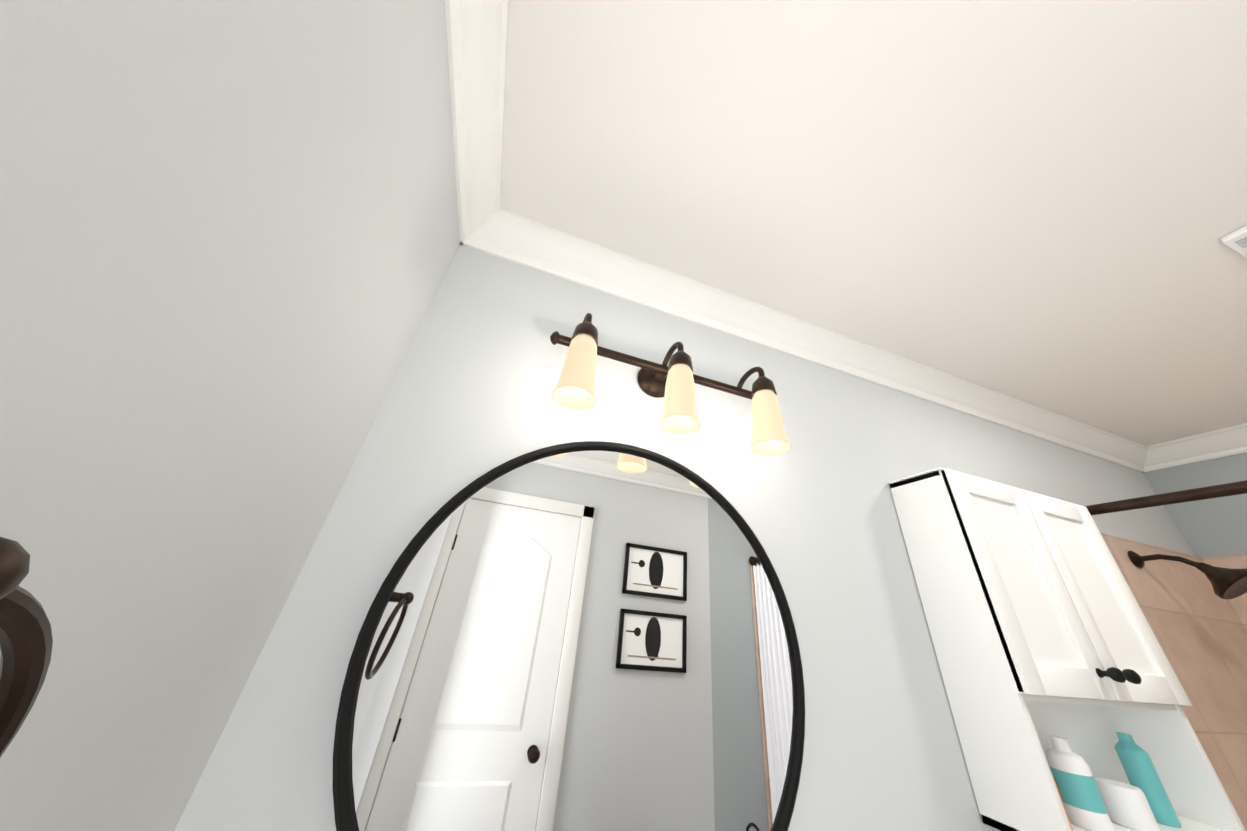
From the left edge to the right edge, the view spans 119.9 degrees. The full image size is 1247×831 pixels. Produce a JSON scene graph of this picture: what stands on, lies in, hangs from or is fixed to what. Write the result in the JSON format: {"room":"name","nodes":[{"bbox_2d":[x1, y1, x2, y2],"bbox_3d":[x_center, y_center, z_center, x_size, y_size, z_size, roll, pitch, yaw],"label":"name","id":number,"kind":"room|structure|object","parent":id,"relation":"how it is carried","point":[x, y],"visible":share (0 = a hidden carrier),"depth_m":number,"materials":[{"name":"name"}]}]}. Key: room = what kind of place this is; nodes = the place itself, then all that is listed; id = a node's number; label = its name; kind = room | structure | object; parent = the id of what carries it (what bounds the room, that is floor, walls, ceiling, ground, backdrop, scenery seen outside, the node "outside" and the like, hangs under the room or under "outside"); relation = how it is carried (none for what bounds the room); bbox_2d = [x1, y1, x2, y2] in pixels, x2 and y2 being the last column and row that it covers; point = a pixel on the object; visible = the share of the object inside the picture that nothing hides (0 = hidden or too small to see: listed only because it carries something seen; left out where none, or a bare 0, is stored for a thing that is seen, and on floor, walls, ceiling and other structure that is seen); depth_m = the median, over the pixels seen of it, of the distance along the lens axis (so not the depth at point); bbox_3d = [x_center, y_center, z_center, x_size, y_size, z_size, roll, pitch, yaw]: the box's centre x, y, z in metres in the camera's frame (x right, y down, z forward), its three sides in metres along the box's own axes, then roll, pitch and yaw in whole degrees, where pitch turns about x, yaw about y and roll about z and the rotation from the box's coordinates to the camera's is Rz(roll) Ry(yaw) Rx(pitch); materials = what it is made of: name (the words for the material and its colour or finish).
{"room":"bathroom","nodes":[
{"label":"bathroom","id":0,"kind":"room"},
{"bbox_2d":[0,0,459,830],"bbox_3d":[-0.336,0.197,-0.281,0.120,2.480,1.570,14,-30,-14],"label":"wall","id":1,"kind":"structure","parent":0,"point":[228,238],"depth_m":0.31,"materials":[{"name":"grey paint"}]},
{"bbox_2d":[0,537,52,757],"bbox_3d":[-0.297,0.119,0.095,0.099,0.212,0.183,14,-30,-14],"label":"towel ring","id":2,"kind":"object","parent":1,"relation":"attached to","point":[26,641],"visible":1,"depth_m":0.17,"materials":[{"name":"brown metal"}]},
{"bbox_2d":[444,0,508,239],"bbox_3d":[-0.135,-0.818,0.327,0.078,0.088,1.380,14,-30,-14],"label":"crown molding","id":3,"kind":"structure","parent":1,"relation":"attached to","point":[476,30],"depth_m":0.71,"materials":[{"name":"white wood"}]},
{"bbox_2d":[175,245,1195,830],"bbox_3d":[0.881,0.938,0.817,3.296,2.480,0.120,14,-30,-14],"label":"wall","id":4,"kind":"structure","parent":0,"point":[469,399],"depth_m":0.83,"materials":[{"name":"grey paint"}]},
{"bbox_2d":[332,441,804,830],"bbox_3d":[-0.017,0.424,0.643,0.811,0.811,0.023,14,-30,-14],"label":"round mirror","id":5,"kind":"object","parent":4,"relation":"attached to","point":[589,636],"visible":1,"depth_m":0.62,"materials":[{"name":"black metal"}]},
{"bbox_2d":[550,313,790,455],"bbox_3d":[0.107,-0.066,0.843,0.580,0.252,0.195,14,-30,-14],"label":"sconce","id":6,"kind":"object","parent":4,"relation":"attached to","point":[674,381],"visible":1,"depth_m":0.77,"materials":[{"name":"beige glass"}]},
{"bbox_2d":[459,210,1167,472],"bbox_3d":[1.023,-0.146,1.313,3.056,0.088,0.078,14,-30,-14],"label":"crown molding","id":7,"kind":"structure","parent":4,"relation":"attached to","point":[520,240],"depth_m":1.17,"materials":[{"name":"white wood"}]},
{"bbox_2d":[888,467,1245,830],"bbox_3d":[1.076,0.544,0.903,0.594,0.728,0.199,14,-30,-14],"label":"upper cabinet","id":8,"kind":"object","parent":4,"relation":"attached to","point":[1067,695],"visible":1,"depth_m":0.85,"materials":[{"name":"white painted wood"},{"name":"black metal"}]},
{"bbox_2d":[1100,532,1246,830],"bbox_3d":[1.808,1.343,0.888,1.086,2.014,0.014,14,-30,-14],"label":"wall tile","id":9,"kind":"structure","parent":4,"relation":"attached to","point":[1197,626],"depth_m":1.23,"materials":[{"name":"beige tile"}]},
{"bbox_2d":[1085,480,1246,515],"bbox_3d":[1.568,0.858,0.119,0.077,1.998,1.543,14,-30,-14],"label":"curtain rod","id":10,"kind":"object","parent":9,"relation":"attached to","point":[1217,491],"depth_m":0.98,"materials":[{"name":"brown metal"}]},
{"bbox_2d":[1128,551,1246,598],"bbox_3d":[1.895,1.078,0.916,0.201,1.414,0.229,14,-30,-14],"label":"shower head","id":11,"kind":"object","parent":9,"relation":"attached to","point":[1228,583],"visible":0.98,"depth_m":1.15,"materials":[{"name":"brown metal"}]},
{"bbox_2d":[500,0,1246,445],"bbox_3d":[1.274,-0.533,0.723,3.296,0.060,1.810,14,-30,-14],"label":"ceiling","id":12,"kind":"structure","parent":0,"point":[1040,202],"depth_m":0.79,"materials":[{"name":"white paint"}]},
{"bbox_2d":[1221,225,1246,257],"bbox_3d":[1.517,-0.425,0.783,0.196,0.024,0.196,14,-30,-14],"label":"air vent","id":13,"kind":"object","parent":12,"relation":"in","point":[1236,240],"visible":1,"depth_m":0.83,"materials":[{"name":"white plastic"}]},
{"bbox_2d":[1143,453,1246,557],"bbox_3d":[2.651,0.946,0.496,0.120,2.480,1.570,14,-30,-14],"label":"wall","id":14,"kind":"structure","parent":0,"point":[1213,527],"depth_m":1.51,"materials":[{"name":"grey paint"}]},
{"bbox_2d":[1152,423,1246,468],"bbox_3d":[2.666,-0.116,1.056,0.078,0.088,1.380,14,-30,-14],"label":"crown molding","id":15,"kind":"structure","parent":14,"relation":"attached to","point":[1229,441],"depth_m":1.54,"materials":[{"name":"white wood"}]},
{"bbox_2d":[1202,555,1246,628],"bbox_3d":[2.566,1.133,0.366,0.014,2.014,1.546,14,-30,-14],"label":"wall tile","id":16,"kind":"structure","parent":14,"relation":"attached to","point":[1239,604],"depth_m":1.42,"materials":[{"name":"beige tile"}]}
]}

